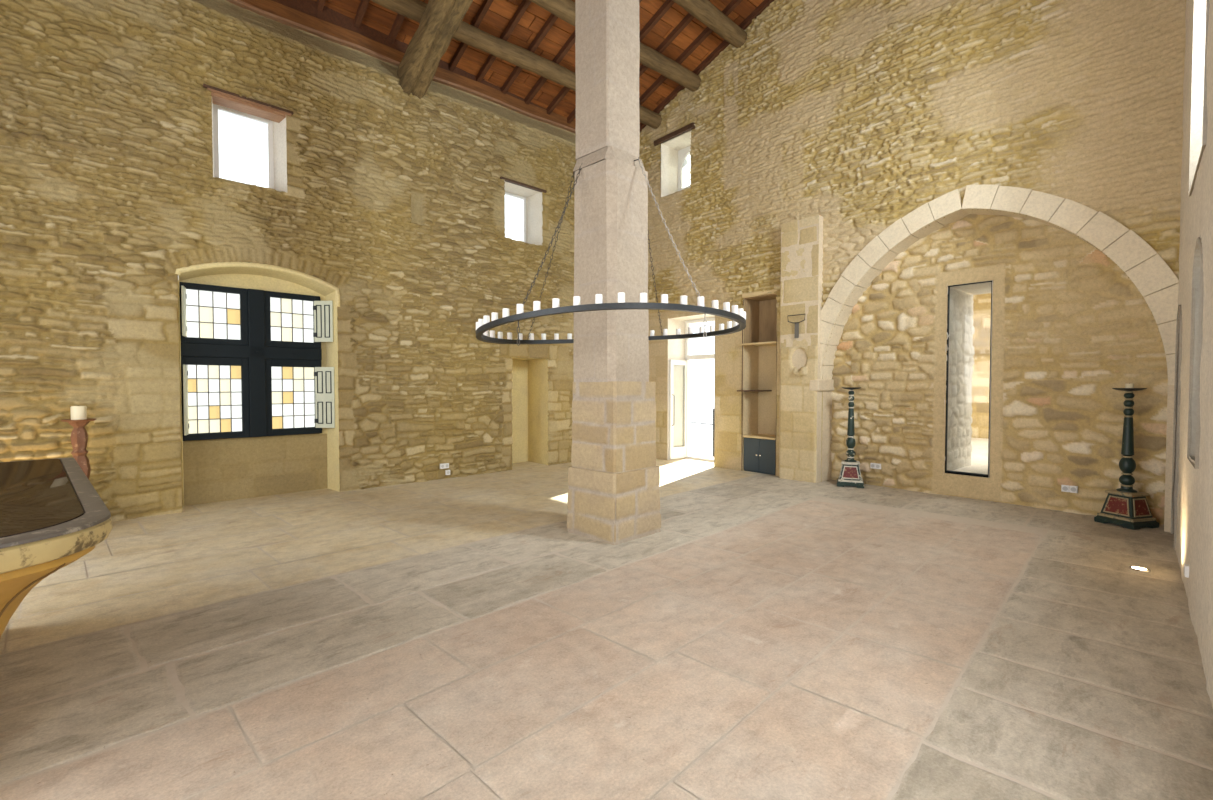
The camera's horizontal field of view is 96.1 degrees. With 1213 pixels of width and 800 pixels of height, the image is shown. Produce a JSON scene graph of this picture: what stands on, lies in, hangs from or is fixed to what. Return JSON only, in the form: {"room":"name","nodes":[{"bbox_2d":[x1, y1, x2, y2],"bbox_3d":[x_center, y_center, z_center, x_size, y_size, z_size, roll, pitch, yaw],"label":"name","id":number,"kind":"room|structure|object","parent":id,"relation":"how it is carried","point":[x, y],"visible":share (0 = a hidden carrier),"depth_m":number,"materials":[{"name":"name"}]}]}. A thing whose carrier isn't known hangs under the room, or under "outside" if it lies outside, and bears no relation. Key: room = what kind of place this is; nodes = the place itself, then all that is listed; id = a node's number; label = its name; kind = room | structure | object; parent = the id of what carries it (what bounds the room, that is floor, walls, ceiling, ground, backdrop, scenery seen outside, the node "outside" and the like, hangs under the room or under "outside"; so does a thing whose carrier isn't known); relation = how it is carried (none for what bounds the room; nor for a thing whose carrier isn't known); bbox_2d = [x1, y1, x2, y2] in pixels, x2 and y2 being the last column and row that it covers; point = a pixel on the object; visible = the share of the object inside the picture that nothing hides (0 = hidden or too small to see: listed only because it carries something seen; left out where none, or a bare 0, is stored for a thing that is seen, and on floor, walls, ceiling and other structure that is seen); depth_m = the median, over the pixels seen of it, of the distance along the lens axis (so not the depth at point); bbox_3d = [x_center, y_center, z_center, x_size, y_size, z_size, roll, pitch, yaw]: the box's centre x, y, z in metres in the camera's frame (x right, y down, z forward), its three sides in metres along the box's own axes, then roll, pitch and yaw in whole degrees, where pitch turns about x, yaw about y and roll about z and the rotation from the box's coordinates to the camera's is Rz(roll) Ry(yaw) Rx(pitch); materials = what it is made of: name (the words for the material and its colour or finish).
{"room":"historic interior","nodes":[
{"label":"historic interior","id":0,"kind":"room"},
{"bbox_2d":[178,274,327,505],"bbox_3d":[-4.692,-0.193,7.335,1.825,3.080,0.037,-1,2,-44],"label":"wall","id":1,"kind":"structure","parent":0,"point":[214,470],"depth_m":7.30,"materials":[{"name":"beige stone"}]},
{"bbox_2d":[0,0,575,521],"bbox_3d":[-3.629,-2.182,7.872,11.840,7.028,0.361,-1,2,-44],"label":"wall","id":2,"kind":"structure","parent":0,"point":[394,199],"depth_m":6.79,"materials":[{"name":"beige stone"}]},
{"bbox_2d":[203,84,292,192],"bbox_3d":[-4.655,-3.242,7.062,1.493,1.730,0.564,-1,2,-44],"label":"window","id":3,"kind":"structure","parent":2,"relation":"in","point":[222,100],"depth_m":7.12,"materials":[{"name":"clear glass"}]},
{"bbox_2d":[175,262,339,306],"bbox_3d":[-4.401,-1.521,7.016,1.838,0.462,0.064,-1,2,-44],"label":"trim","id":4,"kind":"structure","parent":2,"relation":"attached to","point":[179,271],"depth_m":6.96,"materials":[{"name":"beige stone"}]},
{"bbox_2d":[177,267,339,510],"bbox_3d":[-4.545,-0.194,7.202,2.454,3.750,0.431,-1,2,-44],"label":"wall niche reveal","id":5,"kind":"object","parent":2,"relation":"in","point":[333,452],"visible":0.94,"depth_m":7.67,"materials":[{"name":"beige stone"}]},
{"bbox_2d":[179,282,334,440],"bbox_3d":[-4.572,-0.485,7.243,1.712,1.960,0.299,-1,2,-43],"label":"window","id":6,"kind":"structure","parent":5,"relation":"attached to","point":[250,359],"depth_m":7.22,"materials":[{"name":"paint"}]},
{"bbox_2d":[181,285,186,336],"bbox_3d":[-5.135,-1.075,6.626,0.022,0.600,0.203,-1,2,-31],"label":"shutter","id":7,"kind":"object","parent":6,"relation":"attached to","point":[183,287],"depth_m":6.57,"materials":[{"name":"paint"}]},
{"bbox_2d":[183,364,188,434],"bbox_3d":[-5.135,-0.002,6.654,0.022,0.855,0.203,-1,2,-31],"label":"shutter","id":8,"kind":"object","parent":6,"relation":"attached to","point":[185,366],"depth_m":6.60,"materials":[{"name":"paint"}]},
{"bbox_2d":[314,301,333,341],"bbox_3d":[-4.003,-1.113,7.716,0.272,0.580,0.023,0,2,4],"label":"shutter","id":9,"kind":"object","parent":6,"relation":"attached to","point":[323,310],"depth_m":7.70,"materials":[{"name":"paint"}]},
{"bbox_2d":[315,367,334,427],"bbox_3d":[-3.998,-0.036,7.744,0.281,0.865,0.023,0,2,4],"label":"shutter","id":10,"kind":"object","parent":6,"relation":"attached to","point":[324,376],"depth_m":7.73,"materials":[{"name":"paint"}]},
{"bbox_2d":[226,0,575,133],"bbox_3d":[-3.850,-5.431,7.890,11.638,1.018,0.290,-1,2,-44],"label":"beam","id":11,"kind":"structure","parent":2,"relation":"on","point":[329,24],"depth_m":8.06,"materials":[{"name":"brown wood"}]},
{"bbox_2d":[567,0,674,123],"bbox_3d":[2.236,-6.892,7.202,0.072,3.240,9.660,-1,2,-41],"label":"rafter","id":12,"kind":"object","parent":11,"relation":"on","point":[666,6],"visible":0.34,"depth_m":8.93,"materials":[{"name":"brown wood"}]},
{"bbox_2d":[639,0,709,76],"bbox_3d":[2.616,-6.901,7.527,0.072,3.240,9.660,-1,2,-41],"label":"rafter","id":13,"kind":"object","parent":11,"relation":"on","point":[688,18],"visible":0.25,"depth_m":9.26,"materials":[{"name":"brown wood"}]},
{"bbox_2d":[639,0,742,104],"bbox_3d":[2.996,-6.910,7.852,0.072,3.240,9.660,-1,2,-41],"label":"rafter","id":14,"kind":"object","parent":11,"relation":"on","point":[733,4],"visible":0.43,"depth_m":9.61,"materials":[{"name":"brown wood"}]},
{"bbox_2d":[640,0,773,131],"bbox_3d":[3.376,-6.918,8.177,0.072,3.240,9.660,-1,2,-41],"label":"rafter","id":15,"kind":"object","parent":11,"relation":"on","point":[765,3],"visible":0.51,"depth_m":9.89,"materials":[{"name":"brown wood"}]},
{"bbox_2d":[397,0,472,98],"bbox_3d":[-1.668,-5.488,6.725,0.430,2.066,4.807,-1,2,-40],"label":"beam","id":16,"kind":"structure","parent":2,"relation":"attached to","point":[440,20],"depth_m":7.61,"materials":[{"name":"brown wood"}]},
{"bbox_2d":[440,463,448,468],"bbox_3d":[-2.605,1.060,8.759,0.150,0.080,0.036,-1,2,-44],"label":"wall socket","id":17,"kind":"object","parent":2,"relation":"attached to","point":[444,465],"visible":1,"depth_m":8.74,"materials":[{"name":"white plastic"}]},
{"bbox_2d":[371,0,661,128],"bbox_3d":[-2.992,-5.549,7.515,10.626,0.325,0.317,-1,2,-41],"label":"log purlin","id":18,"kind":"object","parent":2,"relation":"attached to","point":[468,34],"visible":0.61,"depth_m":8.66,"materials":[{"name":"brown wood"}]},
{"bbox_2d":[500,176,546,245],"bbox_3d":[-1.675,-3.344,9.995,1.523,1.700,0.644,-1,2,-44],"label":"window","id":19,"kind":"structure","parent":2,"relation":"in","point":[531,196],"depth_m":10.22,"materials":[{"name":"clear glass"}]},
{"bbox_2d":[512,357,548,464],"bbox_3d":[-1.615,0.241,10.234,1.510,2.720,0.749,-1,2,-41],"label":"doorway","id":20,"kind":"structure","parent":2,"relation":"in","point":[530,389],"depth_m":10.59,"materials":[{"name":"beige stone"}]},
{"bbox_2d":[313,0,763,122],"bbox_3d":[-0.637,-6.986,4.539,15.879,3.450,10.400,-1,2,-41],"label":"ceiling","id":21,"kind":"structure","parent":0,"point":[498,16],"depth_m":9.03,"materials":[{"name":"brown wood"}]},
{"bbox_2d":[317,0,325,10],"bbox_3d":[-1.181,-6.816,4.275,0.072,3.240,9.660,-1,2,-41],"label":"rafter","id":22,"kind":"object","parent":21,"relation":"attached to","point":[320,3],"visible":0.31,"depth_m":7.55,"materials":[{"name":"brown wood"}]},
{"bbox_2d":[354,0,369,27],"bbox_3d":[-0.801,-6.824,4.600,0.072,3.240,9.660,-1,2,-41],"label":"rafter","id":23,"kind":"object","parent":21,"relation":"attached to","point":[363,4],"visible":0.5,"depth_m":7.78,"materials":[{"name":"brown wood"}]},
{"bbox_2d":[388,14,404,43],"bbox_3d":[-0.422,-6.833,4.926,0.072,3.240,9.660,-1,2,-41],"label":"rafter","id":24,"kind":"object","parent":21,"relation":"attached to","point":[399,19],"visible":0.36,"depth_m":8.11,"materials":[{"name":"brown wood"}]},
{"bbox_2d":[449,0,493,70],"bbox_3d":[0.338,-6.850,5.576,0.072,3.240,9.660,-1,2,-41],"label":"rafter","id":25,"kind":"object","parent":21,"relation":"attached to","point":[486,4],"visible":0.5,"depth_m":8.33,"materials":[{"name":"brown wood"}]},
{"bbox_2d":[476,0,531,82],"bbox_3d":[0.718,-6.858,5.901,0.072,3.240,9.660,-1,2,-41],"label":"rafter","id":26,"kind":"object","parent":21,"relation":"attached to","point":[524,5],"visible":0.62,"depth_m":8.54,"materials":[{"name":"brown wood"}]},
{"bbox_2d":[501,13,557,93],"bbox_3d":[1.097,-6.867,6.226,0.072,3.240,9.660,-1,2,-41],"label":"rafter","id":27,"kind":"object","parent":21,"relation":"attached to","point":[552,18],"visible":0.51,"depth_m":8.87,"materials":[{"name":"brown wood"}]},
{"bbox_2d":[524,31,575,104],"bbox_3d":[1.477,-6.875,6.551,0.072,3.240,9.660,-1,2,-41],"label":"rafter","id":28,"kind":"object","parent":21,"relation":"attached to","point":[570,42],"visible":0.49,"depth_m":9.27,"materials":[{"name":"brown wood"}]},
{"bbox_2d":[546,0,641,114],"bbox_3d":[1.857,-6.884,6.877,0.072,3.240,9.660,-1,2,-41],"label":"rafter","id":29,"kind":"object","parent":21,"relation":"attached to","point":[564,90],"visible":0.3,"depth_m":10.10,"materials":[{"name":"brown wood"}]},
{"bbox_2d":[0,454,1212,799],"bbox_3d":[-1.020,1.504,4.560,14.775,0.252,10.901,-1,2,-41],"label":"floor","id":30,"kind":"structure","parent":0,"point":[776,638],"depth_m":3.04,"materials":[{"name":"stone"}]},
{"bbox_2d":[0,458,112,636],"bbox_3d":[-3.124,0.934,2.419,2.840,1.005,1.240,1,2,43],"label":"altar table","id":31,"kind":"object","parent":30,"relation":"on","point":[52,515],"visible":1,"depth_m":2.04,"materials":[{"name":"yellow wood"}]},
{"bbox_2d":[61,418,95,478],"bbox_3d":[-5.421,0.772,5.662,0.361,1.150,0.338,1,2,32],"label":"candlestick","id":32,"kind":"object","parent":30,"relation":"on","point":[79,436],"visible":0.48,"depth_m":5.59,"materials":[{"name":"red wood"}]},
{"bbox_2d":[70,406,86,419],"bbox_3d":[-5.439,0.129,5.617,0.120,0.150,0.120,-1,2,-41],"label":"pillar candle","id":33,"kind":"object","parent":32,"relation":"on","point":[77,412],"visible":0.91,"depth_m":5.57,"materials":[{"name":"beige wax"}]},
{"bbox_2d":[61,418,95,421],"bbox_3d":[-5.439,0.212,5.619,0.270,0.030,0.270,1,2,32],"label":"drip tray","id":34,"kind":"object","parent":32,"relation":"on","point":[88,419],"depth_m":5.56,"materials":[{"name":"red wood"}]},
{"bbox_2d":[567,0,660,544],"bbox_3d":[0.080,-2.591,5.505,0.709,7.910,0.711,1,2,44],"label":"stone column","id":35,"kind":"structure","parent":30,"relation":"on","point":[614,475],"depth_m":5.31,"materials":[{"name":"beige stone"}]},
{"bbox_2d":[476,157,745,345],"bbox_3d":[0.042,-1.429,5.557,2.686,1.911,2.686,0,2,6],"label":"ring chandelier","id":36,"kind":"object","parent":35,"relation":"hanging from","point":[739,319],"visible":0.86,"depth_m":4.69,"materials":[{"name":"black metal"}]},
{"bbox_2d":[478,318,482,327],"bbox_3d":[-1.157,-0.713,5.034,0.058,0.090,0.057,1,2,32],"label":"pillar candle","id":37,"kind":"object","parent":36,"relation":"on","point":[480,321],"visible":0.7,"depth_m":5.01,"materials":[{"name":"wax"}]},
{"bbox_2d":[483,315,489,324],"bbox_3d":[-1.074,-0.720,4.879,0.057,0.089,0.058,1,2,21],"label":"pillar candle","id":38,"kind":"object","parent":36,"relation":"on","point":[486,319],"visible":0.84,"depth_m":4.85,"materials":[{"name":"wax"}]},
{"bbox_2d":[490,331,494,337],"bbox_3d":[-1.234,-0.714,5.894,0.058,0.093,0.057,-1,2,-29],"label":"pillar candle","id":39,"kind":"object","parent":36,"relation":"on","point":[492,333],"visible":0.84,"depth_m":5.87,"materials":[{"name":"wax"}]},
{"bbox_2d":[491,311,497,320],"bbox_3d":[-0.971,-0.728,4.736,0.057,0.083,0.058,1,2,30],"label":"pillar candle","id":40,"kind":"object","parent":36,"relation":"on","point":[494,315],"visible":0.88,"depth_m":4.71,"materials":[{"name":"wax"}]},
{"bbox_2d":[498,332,502,338],"bbox_3d":[-1.181,-0.722,6.061,0.058,0.092,0.057,-1,2,-33],"label":"pillar candle","id":41,"kind":"object","parent":36,"relation":"on","point":[500,334],"visible":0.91,"depth_m":6.04,"materials":[{"name":"wax"}]},
{"bbox_2d":[502,307,508,316],"bbox_3d":[-0.850,-0.740,4.608,0.058,0.086,0.057,0,2,-9],"label":"pillar candle","id":42,"kind":"object","parent":36,"relation":"on","point":[505,311],"visible":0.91,"depth_m":4.59,"materials":[{"name":"wax"}]},
{"bbox_2d":[507,332,511,339],"bbox_3d":[-1.105,-0.733,6.219,0.058,0.092,0.057,0,2,18],"label":"pillar candle","id":43,"kind":"object","parent":36,"relation":"on","point":[509,335],"visible":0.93,"depth_m":6.20,"materials":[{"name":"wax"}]},
{"bbox_2d":[516,304,523,313],"bbox_3d":[-0.714,-0.756,4.498,0.057,0.094,0.058,-1,2,-19],"label":"pillar candle","id":44,"kind":"object","parent":36,"relation":"on","point":[520,307],"visible":0.89,"depth_m":4.47,"materials":[{"name":"wax"}]},
{"bbox_2d":[529,332,533,339],"bbox_3d":[-0.894,-0.760,6.498,0.057,0.093,0.058,1,2,34],"label":"pillar candle","id":45,"kind":"object","parent":36,"relation":"on","point":[531,334],"visible":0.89,"depth_m":6.47,"materials":[{"name":"wax"}]},
{"bbox_2d":[533,301,539,310],"bbox_3d":[-0.563,-0.765,4.406,0.058,0.088,0.057,0,2,-7],"label":"pillar candle","id":46,"kind":"object","parent":36,"relation":"on","point":[536,304],"visible":0.91,"depth_m":4.38,"materials":[{"name":"wax"}]},
{"bbox_2d":[552,297,559,307],"bbox_3d":[-0.402,-0.774,4.336,0.058,0.085,0.057,0,2,-14],"label":"pillar candle","id":47,"kind":"object","parent":36,"relation":"on","point":[555,301],"visible":0.91,"depth_m":4.31,"materials":[{"name":"wax"}]},
{"bbox_2d":[573,296,579,304],"bbox_3d":[-0.233,-0.783,4.287,0.057,0.082,0.058,1,2,37],"label":"pillar candle","id":48,"kind":"object","parent":36,"relation":"on","point":[576,299],"visible":0.91,"depth_m":4.26,"materials":[{"name":"wax"}]},
{"bbox_2d":[595,293,602,303],"bbox_3d":[-0.059,-0.793,4.262,0.058,0.085,0.057,-1,2,-20],"label":"pillar candle","id":49,"kind":"object","parent":36,"relation":"on","point":[598,297],"visible":0.96,"depth_m":4.24,"materials":[{"name":"wax"}]},
{"bbox_2d":[618,292,624,302],"bbox_3d":[0.116,-0.803,4.260,0.058,0.092,0.057,0,2,9],"label":"pillar candle","id":50,"kind":"object","parent":36,"relation":"on","point":[621,295],"visible":0.93,"depth_m":4.24,"materials":[{"name":"wax"}]},
{"bbox_2d":[640,292,646,301],"bbox_3d":[0.290,-0.806,4.282,0.058,0.088,0.057,-1,2,-41],"label":"pillar candle","id":51,"kind":"object","parent":36,"relation":"on","point":[643,296],"visible":0.91,"depth_m":4.26,"materials":[{"name":"wax"}]},
{"bbox_2d":[661,294,667,302],"bbox_3d":[0.460,-0.806,4.326,0.057,0.082,0.058,-1,2,-32],"label":"pillar candle","id":52,"kind":"object","parent":36,"relation":"on","point":[664,297],"visible":0.91,"depth_m":4.30,"materials":[{"name":"wax"}]},
{"bbox_2d":[680,295,686,304],"bbox_3d":[0.623,-0.808,4.393,0.058,0.083,0.057,1,2,28],"label":"pillar candle","id":53,"kind":"object","parent":36,"relation":"on","point":[683,299],"visible":0.91,"depth_m":4.37,"materials":[{"name":"wax"}]},
{"bbox_2d":[688,326,692,333],"bbox_3d":[0.996,-0.829,6.477,0.058,0.090,0.057,1,2,37],"label":"pillar candle","id":54,"kind":"object","parent":36,"relation":"on","point":[690,329],"visible":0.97,"depth_m":6.45,"materials":[{"name":"wax"}]},
{"bbox_2d":[697,295,703,306],"bbox_3d":[0.775,-0.813,4.481,0.058,0.094,0.057,-1,2,-36],"label":"pillar candle","id":55,"kind":"object","parent":36,"relation":"on","point":[700,300],"visible":0.9,"depth_m":4.46,"materials":[{"name":"wax"}]},
{"bbox_2d":[712,300,718,308],"bbox_3d":[0.914,-0.807,4.589,0.057,0.084,0.058,0,2,-2],"label":"pillar candle","id":56,"kind":"object","parent":36,"relation":"on","point":[715,304],"visible":0.89,"depth_m":4.57,"materials":[{"name":"wax"}]},
{"bbox_2d":[719,323,723,329],"bbox_3d":[1.274,-0.811,6.033,0.057,0.085,0.058,0,2,5],"label":"pillar candle","id":57,"kind":"object","parent":36,"relation":"on","point":[721,326],"visible":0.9,"depth_m":6.01,"materials":[{"name":"wax"}]},
{"bbox_2d":[723,302,729,311],"bbox_3d":[1.037,-0.809,4.714,0.058,0.091,0.057,0,2,12],"label":"pillar candle","id":58,"kind":"object","parent":36,"relation":"on","point":[726,305],"visible":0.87,"depth_m":4.69,"materials":[{"name":"wax"}]},
{"bbox_2d":[727,321,731,328],"bbox_3d":[1.324,-0.810,5.865,0.057,0.092,0.058,-1,2,-28],"label":"pillar candle","id":59,"kind":"object","parent":36,"relation":"on","point":[729,323],"visible":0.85,"depth_m":5.84,"materials":[{"name":"wax"}]},
{"bbox_2d":[731,305,737,313],"bbox_3d":[1.143,-0.807,4.854,0.057,0.092,0.058,-1,2,-23],"label":"pillar candle","id":60,"kind":"object","parent":36,"relation":"on","point":[734,307],"visible":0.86,"depth_m":4.83,"materials":[{"name":"wax"}]},
{"bbox_2d":[738,307,742,316],"bbox_3d":[1.229,-0.805,5.007,0.057,0.091,0.058,-1,2,-33],"label":"pillar candle","id":61,"kind":"object","parent":36,"relation":"on","point":[740,310],"visible":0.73,"depth_m":4.98,"materials":[{"name":"wax"}]},
{"bbox_2d":[744,437,775,474],"bbox_3d":[2.771,0.955,9.480,0.474,0.592,0.636,-1,2,-41],"label":"base cabinet","id":62,"kind":"object","parent":30,"relation":"on","point":[759,454],"visible":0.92,"depth_m":9.34,"materials":[{"name":"paint"}]},
{"bbox_2d":[742,434,775,439],"bbox_3d":[2.776,0.639,9.476,0.470,0.035,0.650,-1,2,-41],"label":"niche shelf","id":63,"kind":"object","parent":62,"relation":"on","point":[759,436],"visible":0.76,"depth_m":9.40,"materials":[{"name":"brown wood"}]},
{"bbox_2d":[837,387,863,487],"bbox_3d":[3.670,0.548,8.184,0.370,1.474,0.370,1,2,23],"label":"candlestick","id":64,"kind":"object","parent":30,"relation":"on","point":[850,474],"visible":1,"depth_m":8.12,"materials":[{"name":"green paint"}]},
{"bbox_2d":[842,387,861,389],"bbox_3d":[3.670,-0.173,8.165,0.274,0.032,0.274,1,2,23],"label":"drip tray","id":65,"kind":"object","parent":64,"relation":"on","point":[850,388],"depth_m":8.07,"materials":[{"name":"black metal"}]},
{"bbox_2d":[1094,388,1158,529],"bbox_3d":[5.613,0.609,5.870,0.370,1.474,0.370,0,2,-15],"label":"candlestick","id":66,"kind":"object","parent":30,"relation":"on","point":[1127,507],"visible":1,"depth_m":5.82,"materials":[{"name":"green paint"}]},
{"bbox_2d":[1125,383,1133,387],"bbox_3d":[5.613,-0.153,5.850,0.070,0.066,0.070,-1,2,-41],"label":"candle","id":67,"kind":"object","parent":66,"relation":"on","point":[1129,385],"visible":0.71,"depth_m":5.83,"materials":[{"name":"beige wax"}]},
{"bbox_2d":[1112,388,1146,390],"bbox_3d":[5.613,-0.112,5.851,0.274,0.032,0.274,0,2,-15],"label":"drip tray","id":68,"kind":"object","parent":66,"relation":"on","point":[1121,389],"depth_m":5.78,"materials":[{"name":"black metal"}]},
{"bbox_2d":[1128,566,1149,571],"bbox_3d":[4.342,1.378,4.442,0.128,0.012,0.128,1,2,44],"label":"uplight","id":69,"kind":"object","parent":30,"relation":"on","point":[1135,568],"visible":1,"depth_m":4.43,"materials":[{"name":"metal"}]},
{"bbox_2d":[779,215,818,482],"bbox_3d":[3.007,-0.766,8.576,0.119,4.120,0.642,-1,2,-41],"label":"pillar","id":70,"kind":"structure","parent":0,"point":[798,404],"depth_m":8.57,"materials":[{"name":"beige stone"}]},
{"bbox_2d":[787,314,804,337],"bbox_3d":[2.988,-1.160,8.576,0.028,0.368,0.305,-1,2,-41],"label":"wall lamp","id":71,"kind":"object","parent":70,"relation":"attached to","point":[796,323],"visible":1,"depth_m":8.57,"materials":[{"name":"grey metal"}]},
{"bbox_2d":[639,0,1185,481],"bbox_3d":[3.424,-3.620,8.239,0.092,9.885,9.800,-1,2,-41],"label":"wall","id":72,"kind":"structure","parent":0,"point":[857,115],"depth_m":7.65,"materials":[{"name":"beige stone"}]},
{"bbox_2d":[530,0,700,91],"bbox_3d":[-2.327,-5.857,6.732,10.628,0.334,0.326,-1,2,-41],"label":"log purlin","id":73,"kind":"object","parent":72,"relation":"attached to","point":[564,10],"visible":0.6,"depth_m":9.35,"materials":[{"name":"brown wood"}]},
{"bbox_2d":[654,123,694,196],"bbox_3d":[1.544,-4.606,10.831,0.630,1.780,1.480,-1,2,-41],"label":"window","id":74,"kind":"structure","parent":72,"relation":"in","point":[675,146],"depth_m":11.09,"materials":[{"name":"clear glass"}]},
{"bbox_2d":[667,314,714,466],"bbox_3d":[1.846,-0.191,10.686,0.630,3.560,1.870,-1,2,-41],"label":"door","id":75,"kind":"structure","parent":72,"relation":"in","point":[679,357],"depth_m":11.09,"materials":[{"name":"white wood"}]},
{"bbox_2d":[673,0,746,47],"bbox_3d":[-1.648,-6.182,5.929,10.626,0.317,0.311,-1,2,-41],"label":"log purlin","id":76,"kind":"object","parent":72,"relation":"attached to","point":[704,11],"visible":1,"depth_m":8.85,"materials":[{"name":"brown wood"}]},
{"bbox_2d":[741,300,743,470],"bbox_3d":[2.384,-0.252,9.568,0.021,3.000,0.019,-1,2,-41],"label":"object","id":77,"kind":"object","parent":72,"relation":"attached to","point":[743,300],"visible":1,"depth_m":9.56,"materials":[{"name":"brown wood"}]},
{"bbox_2d":[743,299,776,475],"bbox_3d":[2.784,-0.259,9.459,0.460,3.760,1.350,-1,2,-41],"label":"shelf niche","id":78,"kind":"object","parent":72,"relation":"in","point":[759,362],"visible":0.34,"depth_m":9.71,"materials":[{"name":"brown wood"}]},
{"bbox_2d":[737,390,771,391],"bbox_3d":[2.610,-0.162,9.622,0.505,0.022,0.380,-1,2,-41],"label":"niche shelf","id":79,"kind":"object","parent":78,"relation":"attached to","point":[737,390],"visible":1,"depth_m":9.44,"materials":[{"name":"brown wood"}]},
{"bbox_2d":[738,341,776,345],"bbox_3d":[2.744,-0.970,9.452,0.495,0.028,0.740,-1,2,-41],"label":"niche shelf","id":80,"kind":"object","parent":78,"relation":"attached to","point":[772,343],"visible":0.66,"depth_m":9.36,"materials":[{"name":"brown wood"}]},
{"bbox_2d":[744,294,776,342],"bbox_3d":[2.786,-1.383,9.431,0.445,0.790,0.640,-1,2,-41],"label":"panelling","id":81,"kind":"object","parent":78,"relation":"in","point":[761,311],"visible":0.57,"depth_m":9.64,"materials":[{"name":"brown wood"}]},
{"bbox_2d":[742,289,777,297],"bbox_3d":[2.626,-1.810,9.283,0.095,0.070,0.690,-1,2,-41],"label":"trim","id":82,"kind":"structure","parent":72,"relation":"attached to","point":[753,294],"depth_m":9.26,"materials":[{"name":"brown wood"}]},
{"bbox_2d":[820,184,1178,384],"bbox_3d":[4.678,-1.455,7.112,0.435,2.529,4.310,-1,2,-41],"label":"stone arch","id":83,"kind":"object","parent":72,"relation":"attached to","point":[1128,250],"depth_m":6.55,"materials":[{"name":"beige stone"}]},
{"bbox_2d":[943,285,974,470],"bbox_3d":[5.076,-0.286,7.834,1.170,2.640,0.041,-1,2,-41],"label":"wall","id":84,"kind":"structure","parent":0,"point":[961,328],"depth_m":7.86,"materials":[{"name":"beige stone"}]},
{"bbox_2d":[949,438,987,477],"bbox_3d":[7.096,1.069,9.732,6.600,0.252,6.500,-1,2,-41],"label":"floor","id":85,"kind":"structure","parent":0,"point":[979,454],"depth_m":8.98,"materials":[{"name":"stone"}]},
{"bbox_2d":[950,280,992,473],"bbox_3d":[5.246,-0.281,7.636,1.150,2.560,0.520,-1,2,-41],"label":"wall","id":86,"kind":"structure","parent":0,"point":[981,288],"depth_m":7.48,"materials":[{"name":"stone"}]},
{"bbox_2d":[971,293,990,438],"bbox_3d":[9.291,-1.029,11.557,0.041,3.950,4.500,-1,2,-41],"label":"wall","id":87,"kind":"structure","parent":0,"point":[982,302],"depth_m":12.43,"materials":[{"name":"beige stone"}]},
{"bbox_2d":[830,214,1167,524],"bbox_3d":[4.803,-0.610,7.222,0.081,3.920,3.980,-1,2,-41],"label":"wall","id":88,"kind":"structure","parent":0,"point":[1070,327],"depth_m":6.82,"materials":[{"name":"beige stone"}]},
{"bbox_2d":[870,463,880,468],"bbox_3d":[4.025,0.986,8.145,0.036,0.080,0.148,-1,2,-41],"label":"wall socket","id":89,"kind":"object","parent":88,"relation":"attached to","point":[872,465],"visible":1,"depth_m":8.14,"materials":[{"name":"white plastic"}]},
{"bbox_2d":[945,281,992,477],"bbox_3d":[4.840,-0.269,7.288,0.040,2.575,0.520,-1,2,-41],"label":"window","id":90,"kind":"structure","parent":88,"relation":"in","point":[949,286],"depth_m":7.42,"materials":[{"name":"paint"}]},
{"bbox_2d":[809,379,1173,531],"bbox_3d":[4.634,0.513,7.126,0.550,1.600,3.970,-1,2,-41],"label":"trim","id":91,"kind":"structure","parent":88,"relation":"attached to","point":[824,416],"depth_m":8.42,"materials":[{"name":"beige stone"}]},
{"bbox_2d":[1061,485,1077,492],"bbox_3d":[5.479,1.051,6.448,0.036,0.080,0.148,-1,2,-41],"label":"wall socket","id":92,"kind":"object","parent":88,"relation":"attached to","point":[1064,488],"visible":1,"depth_m":6.44,"materials":[{"name":"white plastic"}]},
{"bbox_2d":[1170,305,1181,548],"bbox_3d":[5.650,0.242,5.061,0.510,2.990,1.426,1,2,44],"label":"niche","id":93,"kind":"object","parent":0,"point":[1178,354],"visible":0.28,"depth_m":5.47,"materials":[{"name":"beige stone"}]},
{"bbox_2d":[1172,0,1212,707],"bbox_3d":[2.003,-3.511,1.146,0.613,10.040,11.648,1,2,44],"label":"wall","id":94,"kind":"structure","parent":0,"point":[1194,534],"depth_m":3.72,"materials":[{"name":"paint"}]},
{"bbox_2d":[1184,564,1188,577],"bbox_3d":[4.083,1.200,3.829,0.036,0.080,0.076,1,2,44],"label":"wall socket","id":95,"kind":"object","parent":94,"relation":"attached to","point":[1186,566],"visible":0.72,"depth_m":3.81,"materials":[{"name":"white plastic"}]},
{"label":"outside","id":96,"kind":"structure","parent":0,"visible":0},
{"bbox_2d":[689,426,712,456],"bbox_3d":[2.738,1.249,16.210,6.800,0.250,11.000,-1,2,-41],"label":"ground","id":97,"kind":"structure","parent":96,"point":[697,446],"depth_m":15.13,"materials":[{"name":"white"}]},
{"bbox_2d":[689,409,713,456],"bbox_3d":[2.042,0.702,12.319,0.035,1.050,1.252,-1,2,-26],"label":"railing","id":98,"kind":"object","parent":97,"relation":"on","point":[713,409],"visible":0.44,"depth_m":11.77,"materials":[{"name":"white metal"}]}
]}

